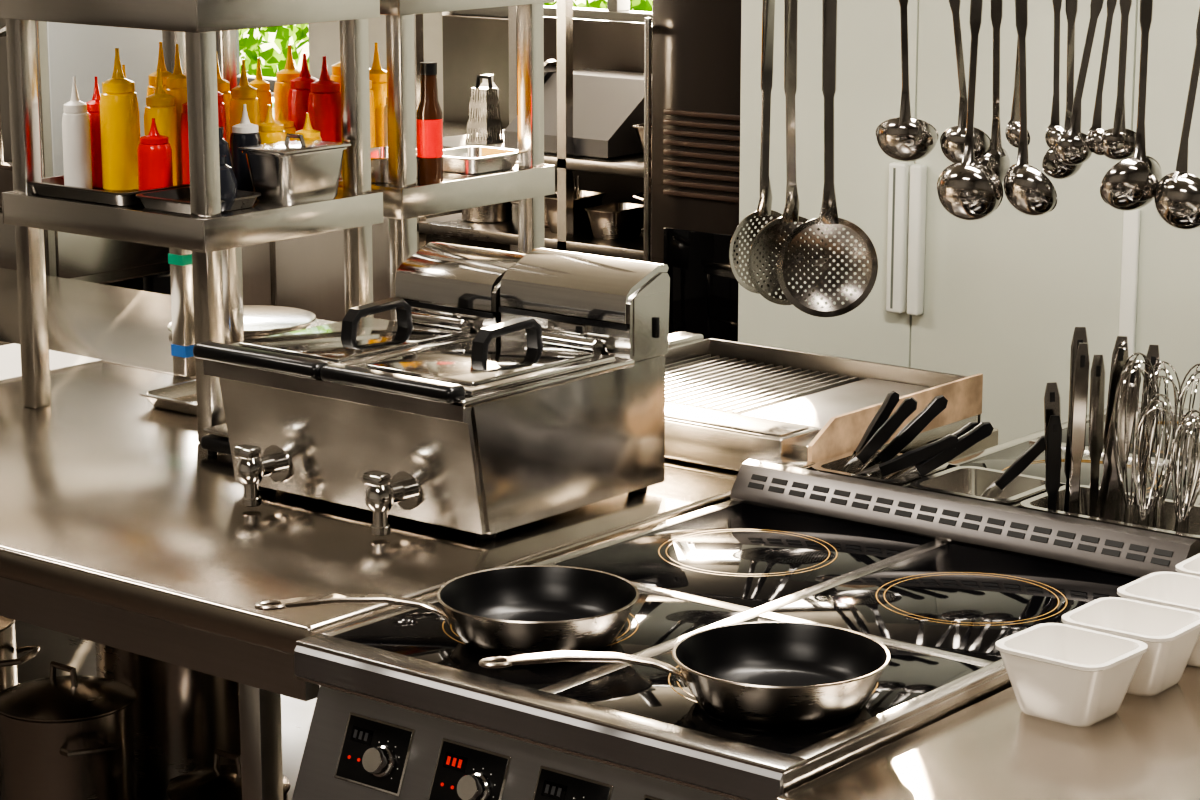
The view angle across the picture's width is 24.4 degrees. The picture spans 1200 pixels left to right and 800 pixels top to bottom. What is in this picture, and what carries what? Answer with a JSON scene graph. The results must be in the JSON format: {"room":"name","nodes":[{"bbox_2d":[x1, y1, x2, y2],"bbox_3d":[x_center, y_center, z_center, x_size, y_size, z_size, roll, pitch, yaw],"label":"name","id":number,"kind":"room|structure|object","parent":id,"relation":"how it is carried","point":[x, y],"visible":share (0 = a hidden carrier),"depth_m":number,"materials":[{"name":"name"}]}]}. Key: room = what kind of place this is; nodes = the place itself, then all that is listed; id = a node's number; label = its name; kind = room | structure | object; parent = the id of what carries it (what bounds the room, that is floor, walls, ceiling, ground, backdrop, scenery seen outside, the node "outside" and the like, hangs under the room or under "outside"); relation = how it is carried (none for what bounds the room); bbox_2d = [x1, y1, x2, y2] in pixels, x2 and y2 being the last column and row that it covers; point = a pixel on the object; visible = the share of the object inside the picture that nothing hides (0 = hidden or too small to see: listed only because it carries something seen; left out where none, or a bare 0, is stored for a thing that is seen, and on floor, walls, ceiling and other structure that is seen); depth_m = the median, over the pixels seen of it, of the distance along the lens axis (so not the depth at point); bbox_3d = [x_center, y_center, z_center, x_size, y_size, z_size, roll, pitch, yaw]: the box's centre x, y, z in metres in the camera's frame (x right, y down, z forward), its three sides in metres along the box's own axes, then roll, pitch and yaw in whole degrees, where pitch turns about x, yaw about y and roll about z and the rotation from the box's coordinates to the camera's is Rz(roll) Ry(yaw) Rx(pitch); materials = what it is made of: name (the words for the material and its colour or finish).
{"room":"commercial kitchen","nodes":[
{"label":"commercial kitchen","id":0,"kind":"room"},
{"bbox_2d":[271,11,508,127],"bbox_3d":[1.854,-1.013,7.040,10.200,2.800,0.200,10,16,38],"label":"wall","id":1,"kind":"structure","parent":0,"point":[463,48],"depth_m":8.82,"materials":[{"name":"paint"}]},
{"bbox_2d":[453,0,651,22],"bbox_3d":[0.057,-1.859,8.325,1.300,1.450,0.070,10,16,38],"label":"window","id":2,"kind":"structure","parent":1,"relation":"in","point":[617,10],"depth_m":8.49,"materials":[{"name":"grey paint"}]},
{"bbox_3d":[-0.884,-1.715,3.429,10.200,0.100,8.900,10,16,38],"label":"ceiling","id":3,"kind":"structure","parent":0,"visible":0},
{"bbox_3d":[0.782,-1.274,3.921,1.900,0.970,0.020,10,16,38],"label":"utensil rail","id":4,"kind":"object","parent":3,"relation":"hanging from","visible":0},
{"bbox_2d":[729,0,796,293],"bbox_3d":[0.275,-0.547,4.522,0.140,0.759,0.051,-9,15,-36],"label":"skimmer","id":5,"kind":"object","parent":4,"relation":"hanging from","point":[768,9],"visible":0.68,"depth_m":4.56,"materials":[{"name":"metal"}]},
{"bbox_2d":[748,0,829,304],"bbox_3d":[0.306,-0.533,4.475,0.148,0.767,0.034,-5,12,-22],"label":"skimmer","id":6,"kind":"object","parent":4,"relation":"hanging from","point":[791,210],"visible":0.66,"depth_m":4.50,"materials":[{"name":"metal"}]},
{"bbox_2d":[777,0,877,316],"bbox_3d":[0.365,-0.516,4.414,0.164,0.774,0.063,-1,12,-3],"label":"skimmer","id":7,"kind":"object","parent":4,"relation":"hanging from","point":[828,215],"visible":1,"depth_m":4.46,"materials":[{"name":"metal"}]},
{"bbox_2d":[876,0,938,161],"bbox_3d":[0.483,-0.626,4.308,0.096,0.515,0.085,-3,12,-12],"label":"ladle","id":8,"kind":"object","parent":4,"relation":"hanging from","point":[905,138],"visible":1,"depth_m":4.32,"materials":[{"name":"metal"}]},
{"bbox_2d":[940,0,991,162],"bbox_3d":[0.564,-0.617,4.276,0.093,0.518,0.064,6,13,24],"label":"ladle","id":9,"kind":"object","parent":4,"relation":"hanging from","point":[952,140],"visible":0.66,"depth_m":4.29,"materials":[{"name":"metal"}]},
{"bbox_2d":[937,0,1002,219],"bbox_3d":[0.569,-0.563,4.197,0.091,0.590,0.084,-6,14,-26],"label":"ladle","id":10,"kind":"object","parent":4,"relation":"hanging from","point":[967,189],"visible":1,"depth_m":4.22,"materials":[{"name":"metal"}]},
{"bbox_2d":[974,0,1009,182],"bbox_3d":[0.599,-0.595,4.271,0.062,0.560,0.121,6,14,27],"label":"ladle","id":11,"kind":"object","parent":4,"relation":"hanging from","point":[997,159],"visible":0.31,"depth_m":4.30,"materials":[{"name":"metal"}]},
{"bbox_2d":[1005,38,1029,147],"bbox_3d":[0.635,-0.619,4.189,0.033,0.478,0.046,-10,16,-38],"label":"ladle","id":12,"kind":"object","parent":4,"relation":"hanging from","point":[1012,132],"visible":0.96,"depth_m":4.22,"materials":[{"name":"metal"}]},
{"bbox_2d":[1003,0,1056,215],"bbox_3d":[0.655,-0.563,4.173,0.092,0.580,0.062,9,15,34],"label":"ladle","id":13,"kind":"object","parent":4,"relation":"hanging from","point":[1027,189],"visible":1,"depth_m":4.20,"materials":[{"name":"metal"}]},
{"bbox_2d":[1045,0,1066,149],"bbox_3d":[0.687,-0.607,4.137,0.032,0.478,0.045,-6,14,-27],"label":"ladle","id":14,"kind":"object","parent":4,"relation":"hanging from","point":[1054,130],"visible":0.94,"depth_m":4.16,"materials":[{"name":"metal"}]},
{"bbox_2d":[1042,0,1082,178],"bbox_3d":[0.702,-0.591,4.170,0.053,0.525,0.090,8,15,33],"label":"ladle","id":15,"kind":"object","parent":4,"relation":"hanging from","point":[1051,165],"visible":0.65,"depth_m":4.19,"materials":[{"name":"metal"}]},
{"bbox_2d":[1053,0,1103,164],"bbox_3d":[0.728,-0.592,4.104,0.100,0.495,0.046,5,13,20],"label":"ladle","id":16,"kind":"object","parent":4,"relation":"hanging from","point":[1073,147],"visible":1,"depth_m":4.13,"materials":[{"name":"metal"}]},
{"bbox_2d":[1087,0,1116,154],"bbox_3d":[0.754,-0.599,4.097,0.033,0.478,0.068,-11,16,-40],"label":"ladle","id":17,"kind":"object","parent":4,"relation":"hanging from","point":[1095,131],"visible":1,"depth_m":4.13,"materials":[{"name":"metal"}]},
{"bbox_2d":[1101,0,1135,159],"bbox_3d":[0.776,-0.596,4.098,0.060,0.486,0.058,-7,14,-30],"label":"ladle","id":18,"kind":"object","parent":4,"relation":"hanging from","point":[1117,142],"visible":0.86,"depth_m":4.11,"materials":[{"name":"metal"}]},
{"bbox_2d":[1100,0,1161,210],"bbox_3d":[0.789,-0.549,4.043,0.095,0.554,0.065,-7,14,-28],"label":"ladle","id":19,"kind":"object","parent":4,"relation":"hanging from","point":[1131,184],"visible":0.99,"depth_m":4.06,"materials":[{"name":"metal"}]},
{"bbox_2d":[1154,7,1199,229],"bbox_3d":[0.858,-0.530,4.009,0.099,0.576,0.052,7,14,28],"label":"ladle","id":20,"kind":"object","parent":4,"relation":"hanging from","point":[1177,194],"visible":1,"depth_m":4.04,"materials":[{"name":"metal"}]},
{"bbox_3d":[-0.884,1.120,4.042,10.200,0.100,8.900,10,16,38],"label":"floor","id":21,"kind":"structure","parent":0,"visible":0},
{"bbox_2d":[0,18,170,294],"bbox_3d":[-1.576,-0.379,6.899,1.110,1.620,0.618,10,16,38],"label":"wall","id":22,"kind":"structure","parent":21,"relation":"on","point":[64,51],"depth_m":6.43,"materials":[{"name":"paint"}]},
{"bbox_2d":[242,122,509,321],"bbox_3d":[-1.181,-0.455,8.951,2.280,0.900,0.800,10,16,38],"label":"wall","id":23,"kind":"structure","parent":21,"relation":"on","point":[307,273],"depth_m":8.22,"materials":[{"name":"metal"}]},
{"bbox_2d":[0,268,997,799],"bbox_3d":[-0.855,0.432,4.857,2.660,0.900,1.500,10,16,38],"label":"prep table","id":24,"kind":"object","parent":21,"relation":"on","point":[119,530],"visible":0.27,"depth_m":3.90,"materials":[{"name":"metal"}]},
{"bbox_2d":[0,616,39,691],"bbox_3d":[-1.037,0.447,4.353,0.306,0.314,0.248,10,16,38],"label":"stockpot","id":25,"kind":"object","parent":24,"relation":"on","point":[9,661],"visible":0.52,"depth_m":4.31,"materials":[{"name":"metal"}]},
{"bbox_2d":[0,343,102,380],"bbox_3d":[-1.099,-0.065,5.018,0.250,0.002,0.300,10,16,38],"label":"paper sheet","id":26,"kind":"object","parent":24,"relation":"on","point":[10,354],"visible":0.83,"depth_m":5.05,"materials":[{"name":"white"}]},
{"bbox_2d":[0,661,136,799],"bbox_3d":[-0.789,0.522,4.098,0.276,0.274,0.208,10,16,38],"label":"stockpot","id":27,"kind":"object","parent":24,"relation":"on","point":[65,737],"visible":1,"depth_m":4.02,"materials":[{"name":"metal"}]},
{"bbox_2d":[95,642,240,799],"bbox_3d":[-0.653,0.425,4.346,0.305,0.360,0.278,-4,13,-19],"label":"stockpot","id":28,"kind":"object","parent":24,"relation":"on","point":[182,715],"visible":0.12,"depth_m":4.23,"materials":[{"name":"metal"}]},
{"bbox_2d":[140,379,196,414],"bbox_3d":[-0.621,-0.007,4.700,0.212,0.025,0.262,10,16,38],"label":"steel tray","id":29,"kind":"object","parent":24,"relation":"on","point":[179,397],"visible":0.23,"depth_m":4.69,"materials":[{"name":"metal"}]},
{"bbox_2d":[0,0,382,442],"bbox_3d":[-0.676,-0.478,4.568,0.488,1.000,0.403,10,16,38],"label":"overshelf","id":30,"kind":"object","parent":24,"relation":"on","point":[195,241],"visible":0.74,"depth_m":4.48,"materials":[{"name":"metal"}]},
{"bbox_2d":[28,175,189,205],"bbox_3d":[-0.764,-0.360,4.630,0.252,0.024,0.312,10,16,38],"label":"steel tray","id":31,"kind":"object","parent":30,"relation":"on","point":[54,186],"visible":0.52,"depth_m":4.51,"materials":[{"name":"silver metal"}]},
{"bbox_2d":[62,77,91,188],"bbox_3d":[-0.869,-0.441,4.594,0.046,0.190,0.046,10,16,38],"label":"squeeze bottle","id":32,"kind":"object","parent":31,"relation":"on","point":[76,139],"visible":0.84,"depth_m":4.58,"materials":[{"name":"white plastic"}]},
{"bbox_2d":[86,76,102,187],"bbox_3d":[-0.842,-0.450,4.649,0.048,0.185,0.048,10,16,38],"label":"squeeze bottle","id":33,"kind":"object","parent":31,"relation":"on","point":[93,106],"visible":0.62,"depth_m":4.63,"materials":[{"name":"red plastic"}]},
{"bbox_2d":[100,48,139,191],"bbox_3d":[-0.800,-0.467,4.610,0.064,0.235,0.064,10,16,38],"label":"squeeze bottle","id":34,"kind":"object","parent":31,"relation":"on","point":[119,108],"visible":0.96,"depth_m":4.59,"materials":[{"name":"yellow plastic"}]},
{"bbox_2d":[137,118,172,190],"bbox_3d":[-0.728,-0.396,4.526,0.056,0.130,0.056,10,16,38],"label":"squeeze bottle","id":35,"kind":"object","parent":31,"relation":"on","point":[154,151],"visible":0.84,"depth_m":4.51,"materials":[{"name":"red plastic"}]},
{"bbox_2d":[144,68,179,185],"bbox_3d":[-0.734,-0.455,4.635,0.056,0.200,0.056,10,16,38],"label":"squeeze bottle","id":36,"kind":"object","parent":31,"relation":"on","point":[160,106],"visible":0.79,"depth_m":4.61,"materials":[{"name":"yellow plastic"}]},
{"bbox_2d":[165,44,186,184],"bbox_3d":[-0.712,-0.484,4.685,0.048,0.235,0.048,10,16,38],"label":"squeeze bottle","id":37,"kind":"object","parent":31,"relation":"on","point":[176,83],"visible":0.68,"depth_m":4.66,"materials":[{"name":"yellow plastic"}]},
{"bbox_2d":[180,102,189,184],"bbox_3d":[-0.677,-0.446,4.631,0.048,0.185,0.048,10,16,38],"label":"squeeze bottle","id":38,"kind":"object","parent":31,"relation":"on","point":[184,115],"visible":0.17,"depth_m":4.62,"materials":[{"name":"red plastic"}]},
{"bbox_2d":[135,186,260,213],"bbox_3d":[-0.645,-0.320,4.447,0.162,0.022,0.152,10,16,38],"label":"steel tray","id":39,"kind":"object","parent":30,"relation":"on","point":[177,200],"visible":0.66,"depth_m":4.43,"materials":[{"name":"silver metal"}]},
{"bbox_2d":[219,154,237,210],"bbox_3d":[-0.612,-0.345,4.402,0.071,0.085,0.071,10,16,38],"label":"sauce jar","id":40,"kind":"object","parent":39,"relation":"on","point":[228,181],"visible":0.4,"depth_m":4.38,"materials":[{"name":"grey"}]},
{"bbox_2d":[229,59,259,136],"bbox_3d":[-0.605,-0.476,4.723,0.052,0.210,0.052,10,16,38],"label":"squeeze bottle","id":41,"kind":"object","parent":30,"relation":"on","point":[244,93],"visible":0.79,"depth_m":4.70,"materials":[{"name":"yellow plastic"}]},
{"bbox_2d":[230,104,261,191],"bbox_3d":[-0.586,-0.414,4.582,0.052,0.150,0.052,10,16,38],"label":"squeeze bottle","id":42,"kind":"object","parent":30,"relation":"on","point":[245,133],"visible":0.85,"depth_m":4.56,"materials":[{"name":"grey"}]},
{"bbox_2d":[256,105,285,143],"bbox_3d":[-0.556,-0.427,4.667,0.056,0.140,0.056,10,16,38],"label":"squeeze bottle","id":43,"kind":"object","parent":30,"relation":"on","point":[270,131],"visible":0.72,"depth_m":4.64,"materials":[{"name":"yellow plastic"}]},
{"bbox_2d":[238,133,350,205],"bbox_3d":[-0.497,-0.380,4.523,0.112,0.109,0.162,10,16,38],"label":"food container","id":44,"kind":"object","parent":30,"relation":"on","point":[300,171],"visible":0.99,"depth_m":4.48,"materials":[{"name":"metal"}]},
{"bbox_2d":[201,424,230,454],"bbox_3d":[-0.506,0.059,4.355,0.150,0.042,0.200,10,16,38],"label":"kitchen scale","id":45,"kind":"object","parent":24,"relation":"on","point":[218,441],"visible":0.22,"depth_m":4.31,"materials":[{"name":"black plastic"}]},
{"bbox_2d":[166,749,290,799],"bbox_3d":[-0.537,0.593,4.009,0.249,0.174,0.178,10,16,38],"label":"saucepan","id":46,"kind":"object","parent":24,"relation":"on","point":[217,781],"visible":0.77,"depth_m":3.97,"materials":[{"name":"metal"}]},
{"bbox_2d":[168,305,315,340],"bbox_3d":[-0.689,-0.146,5.332,0.290,0.028,0.270,10,16,38],"label":"plate","id":47,"kind":"object","parent":24,"relation":"on","point":[260,321],"visible":0.52,"depth_m":5.34,"materials":[{"name":"ceramic"}]},
{"bbox_2d":[216,0,554,343],"bbox_3d":[-0.395,-0.551,4.908,0.488,1.000,0.398,10,16,38],"label":"overshelf","id":48,"kind":"object","parent":24,"relation":"on","point":[405,200],"visible":0.39,"depth_m":4.80,"materials":[{"name":"metal"}]},
{"bbox_2d":[249,57,271,122],"bbox_3d":[-0.611,-0.520,4.975,0.044,0.190,0.044,10,16,38],"label":"squeeze bottle","id":49,"kind":"object","parent":48,"relation":"on","point":[264,97],"visible":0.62,"depth_m":4.96,"materials":[{"name":"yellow plastic"}]},
{"bbox_2d":[274,44,300,119],"bbox_3d":[-0.559,-0.537,5.008,0.060,0.210,0.060,10,16,38],"label":"squeeze bottle","id":50,"kind":"object","parent":48,"relation":"on","point":[283,77],"visible":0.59,"depth_m":4.98,"materials":[{"name":"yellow plastic"}]},
{"bbox_2d":[288,53,318,130],"bbox_3d":[-0.526,-0.520,4.951,0.064,0.200,0.064,10,16,38],"label":"squeeze bottle","id":51,"kind":"object","parent":48,"relation":"on","point":[298,94],"visible":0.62,"depth_m":4.92,"materials":[{"name":"red plastic"}]},
{"bbox_2d":[308,56,341,141],"bbox_3d":[-0.485,-0.507,4.893,0.062,0.200,0.062,10,16,38],"label":"squeeze bottle","id":52,"kind":"object","parent":48,"relation":"on","point":[324,99],"visible":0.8,"depth_m":4.87,"materials":[{"name":"red plastic"}]},
{"bbox_2d":[369,43,386,145],"bbox_3d":[-0.396,-0.525,4.928,0.056,0.220,0.056,10,16,38],"label":"squeeze bottle","id":53,"kind":"object","parent":48,"relation":"on","point":[378,76],"visible":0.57,"depth_m":4.90,"materials":[{"name":"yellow plastic"}]},
{"bbox_2d":[340,146,416,183],"bbox_3d":[-0.376,-0.406,4.792,0.132,0.045,0.152,10,16,38],"label":"steel tray","id":54,"kind":"object","parent":48,"relation":"on","point":[379,154],"visible":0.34,"depth_m":4.72,"materials":[{"name":"metal"}]},
{"bbox_2d":[416,62,442,183],"bbox_3d":[-0.291,-0.472,4.720,0.045,0.205,0.045,10,16,38],"label":"sauce bottle","id":55,"kind":"object","parent":48,"relation":"on","point":[429,120],"visible":1,"depth_m":4.71,"materials":[{"name":"brown glass"}]},
{"bbox_2d":[443,146,521,173],"bbox_3d":[-0.226,-0.425,4.914,0.132,0.030,0.152,10,16,38],"label":"steel tray","id":56,"kind":"object","parent":48,"relation":"on","point":[467,159],"visible":0.77,"depth_m":4.88,"materials":[{"name":"silver metal"}]},
{"bbox_2d":[193,242,669,539],"bbox_3d":[-0.250,-0.027,4.045,0.520,0.340,0.502,10,16,38],"label":"fryer","id":57,"kind":"object","parent":24,"relation":"on","point":[506,390],"visible":1,"depth_m":3.96,"materials":[{"name":"metal"}]},
{"bbox_2d":[664,331,982,471],"bbox_3d":[0.231,0.006,4.460,0.602,0.100,0.484,10,16,38],"label":"griddle","id":58,"kind":"object","parent":24,"relation":"on","point":[728,404],"visible":0.61,"depth_m":4.40,"materials":[{"name":"metal"}]},
{"bbox_2d":[414,0,651,260],"bbox_3d":[-0.017,-0.584,7.540,0.930,1.750,0.465,10,16,38],"label":"storage rack","id":59,"kind":"object","parent":21,"relation":"on","point":[576,44],"visible":0.06,"depth_m":7.58,"materials":[{"name":"metal"}]},
{"bbox_2d":[465,75,503,144],"bbox_3d":[-0.317,-0.798,7.595,0.080,0.185,0.070,10,16,38],"label":"box grater","id":60,"kind":"object","parent":59,"relation":"in","point":[492,123],"visible":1,"depth_m":7.58,"materials":[{"name":"silver metal"}]},
{"bbox_2d":[462,202,511,222],"bbox_3d":[-0.314,-0.549,7.685,0.226,0.100,0.148,10,16,38],"label":"saucepan","id":61,"kind":"object","parent":59,"relation":"in","point":[501,212],"visible":0.3,"depth_m":7.63,"materials":[{"name":"metal"}]},
{"bbox_2d":[544,176,605,234],"bbox_3d":[-0.071,-0.536,7.474,0.112,0.164,0.172,10,16,38],"label":"saucepan","id":62,"kind":"object","parent":59,"relation":"on","point":[582,199],"visible":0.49,"depth_m":7.44,"materials":[{"name":"metal"}]},
{"bbox_2d":[504,59,651,158],"bbox_3d":[-0.015,-0.793,7.477,0.384,0.225,0.360,10,16,38],"label":"kitchen appliance","id":63,"kind":"object","parent":59,"relation":"in","point":[607,104],"visible":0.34,"depth_m":7.37,"materials":[{"name":"grey metal"}]},
{"bbox_2d":[584,202,643,239],"bbox_3d":[0.045,-0.475,7.391,0.112,0.080,0.172,10,16,38],"label":"bin","id":64,"kind":"object","parent":59,"relation":"on","point":[618,220],"visible":0.94,"depth_m":7.35,"materials":[{"name":"silver metal"}]},
{"bbox_2d":[644,0,740,341],"bbox_3d":[0.463,-0.365,6.837,0.340,1.620,0.770,10,16,38],"label":"refrigerator","id":65,"kind":"object","parent":21,"relation":"on","point":[692,48],"visible":0.27,"depth_m":6.54,"materials":[{"name":"black metal"}]},
{"bbox_2d":[292,459,1199,799],"bbox_3d":[0.198,0.680,3.584,0.728,0.954,1.001,10,16,38],"label":"range","id":66,"kind":"object","parent":21,"relation":"on","point":[405,709],"visible":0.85,"depth_m":3.38,"materials":[{"name":"metal"}]},
{"bbox_2d":[255,565,639,656],"bbox_3d":[-0.183,0.261,3.347,0.470,0.072,0.247,-3,13,-15],"label":"frying pan","id":67,"kind":"object","parent":66,"relation":"on","point":[528,609],"visible":0.98,"depth_m":3.42,"materials":[{"name":"metal"}]},
{"bbox_2d":[479,621,890,725],"bbox_3d":[0.096,0.311,3.116,0.470,0.072,0.247,-2,12,-11],"label":"frying pan","id":68,"kind":"object","parent":66,"relation":"on","point":[767,673],"visible":1,"depth_m":3.18,"materials":[{"name":"metal"}]},
{"bbox_2d":[763,456,1065,507],"bbox_3d":[0.573,0.587,4.032,0.735,0.945,0.178,10,16,38],"label":"rail","id":69,"kind":"object","parent":21,"relation":"on","point":[792,462],"visible":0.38,"depth_m":4.08,"materials":[{"name":"metal"}]},
{"bbox_2d":[812,450,948,485],"bbox_3d":[0.411,0.151,4.070,0.158,0.115,0.163,10,16,38],"label":"container","id":70,"kind":"object","parent":69,"relation":"on","point":[835,465],"visible":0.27,"depth_m":4.04,"materials":[{"name":"metal"}]},
{"bbox_2d":[849,391,898,459],"bbox_3d":[0.388,0.072,4.084,0.109,0.169,0.016,-3,13,-15],"label":"kitchen knife","id":71,"kind":"object","parent":70,"relation":"in","point":[891,400],"visible":0.57,"depth_m":4.07,"materials":[{"name":"black plastic"}]},
{"bbox_2d":[841,397,916,473],"bbox_3d":[0.389,0.079,4.045,0.146,0.175,0.016,2,12,11],"label":"kitchen knife","id":72,"kind":"object","parent":70,"relation":"in","point":[908,406],"visible":0.75,"depth_m":4.03,"materials":[{"name":"black plastic"}]},
{"bbox_2d":[861,395,947,470],"bbox_3d":[0.422,0.076,4.042,0.168,0.168,0.016,-1,12,-5],"label":"kitchen knife","id":73,"kind":"object","parent":70,"relation":"in","point":[938,404],"visible":0.68,"depth_m":4.03,"materials":[{"name":"black plastic"}]},
{"bbox_2d":[856,434,957,478],"bbox_3d":[0.420,0.095,4.003,0.196,0.091,0.016,0,12,0],"label":"kitchen knife","id":74,"kind":"object","parent":70,"relation":"in","point":[918,455],"visible":0.77,"depth_m":3.99,"materials":[{"name":"black plastic"}]},
{"bbox_2d":[895,422,993,481],"bbox_3d":[0.475,0.093,3.999,0.187,0.120,0.016,-2,12,-7],"label":"kitchen knife","id":75,"kind":"object","parent":70,"relation":"in","point":[983,430],"visible":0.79,"depth_m":3.99,"materials":[{"name":"black plastic"}]},
{"bbox_2d":[910,466,1046,508],"bbox_3d":[0.547,0.175,3.962,0.168,0.115,0.163,10,16,38],"label":"container","id":76,"kind":"object","parent":69,"relation":"on","point":[970,482],"visible":0.39,"depth_m":4.00,"materials":[{"name":"metal"}]},
{"bbox_2d":[980,435,1044,498],"bbox_3d":[0.580,0.103,3.898,0.107,0.114,0.016,2,12,10],"label":"kitchen knife","id":77,"kind":"object","parent":76,"relation":"in","point":[995,488],"visible":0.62,"depth_m":3.89,"materials":[{"name":"black plastic"}]},
{"bbox_2d":[1020,485,1199,539],"bbox_3d":[0.737,0.207,3.812,0.298,0.115,0.163,10,16,38],"label":"container","id":78,"kind":"object","parent":69,"relation":"on","point":[1039,502],"visible":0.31,"depth_m":3.84,"materials":[{"name":"metal"}]},
{"bbox_2d":[1044,382,1061,509],"bbox_3d":[0.628,0.106,3.846,0.029,0.265,0.014,0,12,0],"label":"serving utensil","id":79,"kind":"object","parent":78,"relation":"in","point":[1052,396],"visible":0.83,"depth_m":3.83,"materials":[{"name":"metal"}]},
{"bbox_2d":[1045,415,1061,509],"bbox_3d":[0.624,0.131,3.823,0.020,0.225,0.007,0,12,0],"label":"serving utensil","id":80,"kind":"object","parent":78,"relation":"in","point":[1054,429],"visible":0.83,"depth_m":3.81,"materials":[{"name":"black plastic"}]},
{"bbox_2d":[1068,327,1088,513],"bbox_3d":[0.662,0.067,3.849,0.025,0.340,0.023,0,12,0],"label":"serving utensil","id":81,"kind":"object","parent":78,"relation":"in","point":[1080,334],"visible":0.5,"depth_m":3.83,"materials":[{"name":"metal"}]},
{"bbox_2d":[1069,343,1089,513],"bbox_3d":[0.654,0.084,3.794,0.022,0.330,0.009,0,12,0],"label":"serving utensil","id":82,"kind":"object","parent":78,"relation":"in","point":[1082,362],"visible":0.83,"depth_m":3.78,"materials":[{"name":"metal"}]},
{"bbox_2d":[1088,354,1104,516],"bbox_3d":[0.690,0.085,3.861,0.020,0.300,0.012,0,12,0],"label":"serving utensil","id":83,"kind":"object","parent":78,"relation":"in","point":[1097,375],"visible":0.88,"depth_m":3.85,"materials":[{"name":"metal"}]},
{"bbox_2d":[1094,378,1121,517],"bbox_3d":[0.698,0.099,3.805,0.059,0.298,0.014,7,14,31],"label":"serving utensil","id":84,"kind":"object","parent":78,"relation":"in","point":[1101,502],"visible":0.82,"depth_m":3.80,"materials":[{"name":"metal"}]},
{"bbox_2d":[1103,336,1128,517],"bbox_3d":[0.705,0.076,3.821,0.037,0.335,0.011,2,12,10],"label":"serving utensil","id":85,"kind":"object","parent":78,"relation":"in","point":[1120,355],"visible":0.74,"depth_m":3.79,"materials":[{"name":"metal"}]},
{"bbox_2d":[1103,359,1140,520],"bbox_3d":[0.708,0.096,3.789,0.052,0.310,0.010,1,12,6],"label":"serving utensil","id":86,"kind":"object","parent":78,"relation":"in","point":[1114,482],"visible":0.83,"depth_m":3.77,"materials":[{"name":"metal"}]},
{"bbox_2d":[1113,352,1158,523],"bbox_3d":[0.728,0.092,3.775,0.061,0.321,0.061,-5,13,-20],"label":"whisk","id":87,"kind":"object","parent":78,"relation":"in","point":[1130,507],"visible":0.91,"depth_m":3.76,"materials":[{"name":"metal"}]},
{"bbox_2d":[1136,344,1159,524],"bbox_3d":[0.753,0.081,3.832,0.034,0.320,0.013,-4,13,-19],"label":"serving utensil","id":88,"kind":"object","parent":78,"relation":"in","point":[1153,351],"visible":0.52,"depth_m":3.81,"materials":[{"name":"metal"}]},
{"bbox_2d":[1133,394,1174,526],"bbox_3d":[0.741,0.127,3.719,0.054,0.280,0.056,3,13,13],"label":"whisk","id":89,"kind":"object","parent":78,"relation":"in","point":[1144,517],"visible":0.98,"depth_m":3.71,"materials":[{"name":"metal"}]},
{"bbox_2d":[1141,361,1181,529],"bbox_3d":[0.770,0.095,3.815,0.056,0.301,0.057,-5,13,-22],"label":"whisk","id":90,"kind":"object","parent":78,"relation":"in","point":[1159,509],"visible":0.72,"depth_m":3.80,"materials":[{"name":"metal"}]},
{"bbox_2d":[1170,410,1199,532],"bbox_3d":[0.786,0.140,3.705,0.050,0.261,0.050,1,12,7],"label":"whisk","id":91,"kind":"object","parent":78,"relation":"in","point":[1181,517],"visible":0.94,"depth_m":3.70,"materials":[{"name":"metal"}]},
{"bbox_2d":[1172,364,1199,533],"bbox_3d":[0.803,0.102,3.756,0.057,0.311,0.056,-5,13,-22],"label":"whisk","id":92,"kind":"object","parent":78,"relation":"in","point":[1196,372],"visible":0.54,"depth_m":3.74,"materials":[{"name":"metal"}]},
{"bbox_2d":[738,0,1199,444],"bbox_3d":[2.400,-0.377,4.927,4.983,2.450,0.530,10,16,38],"label":"storage cabinet","id":93,"kind":"object","parent":21,"relation":"on","point":[1002,296],"visible":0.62,"depth_m":5.94,"materials":[{"name":"grey"}]},
{"bbox_2d":[776,665,1199,799],"bbox_3d":[1.280,0.771,3.339,1.264,0.880,1.930,10,16,38],"label":"countertop","id":94,"kind":"structure","parent":21,"relation":"on","point":[988,749],"depth_m":3.02,"materials":[{"name":"metal"}]},
{"bbox_2d":[995,623,1147,726],"bbox_3d":[0.537,0.318,3.163,0.144,0.080,0.130,10,16,40],"label":"container","id":95,"kind":"object","parent":94,"relation":"on","point":[1071,675],"visible":1,"depth_m":3.13,"materials":[{"name":"white ceramic"}]},
{"bbox_2d":[1061,597,1199,695],"bbox_3d":[0.629,0.295,3.268,0.144,0.080,0.130,9,15,37],"label":"container","id":96,"kind":"object","parent":94,"relation":"on","point":[1171,634],"visible":0.7,"depth_m":3.26,"materials":[{"name":"white plastic"}]},
{"bbox_2d":[1117,572,1199,666],"bbox_3d":[0.716,0.271,3.379,0.144,0.080,0.130,10,16,38],"label":"container","id":97,"kind":"object","parent":94,"relation":"on","point":[1170,589],"visible":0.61,"depth_m":3.43,"materials":[{"name":"white plastic"}]},
{"bbox_2d":[947,401,1199,504],"bbox_3d":[0.997,0.553,4.297,0.820,0.900,0.740,10,16,38],"label":"utensil container","id":98,"kind":"object","parent":21,"relation":"on","point":[1002,456],"visible":0.16,"depth_m":4.30,"materials":[{"name":"metal"}]},
{"label":"outside","id":99,"kind":"structure","parent":0,"visible":0},
{"bbox_2d":[239,0,606,74],"bbox_3d":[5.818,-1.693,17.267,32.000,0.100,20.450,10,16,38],"label":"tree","id":100,"kind":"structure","parent":99,"point":[305,48],"depth_m":22.52,"materials":[{"name":"green plant"}]},
{"bbox_2d":[239,0,651,77],"bbox_3d":[-1.675,-1.863,12.742,5.019,2.053,0.643,10,16,38],"label":"hedge","id":101,"kind":"object","parent":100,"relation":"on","point":[250,46],"visible":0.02,"depth_m":12.44,"materials":[{"name":"green plant"}]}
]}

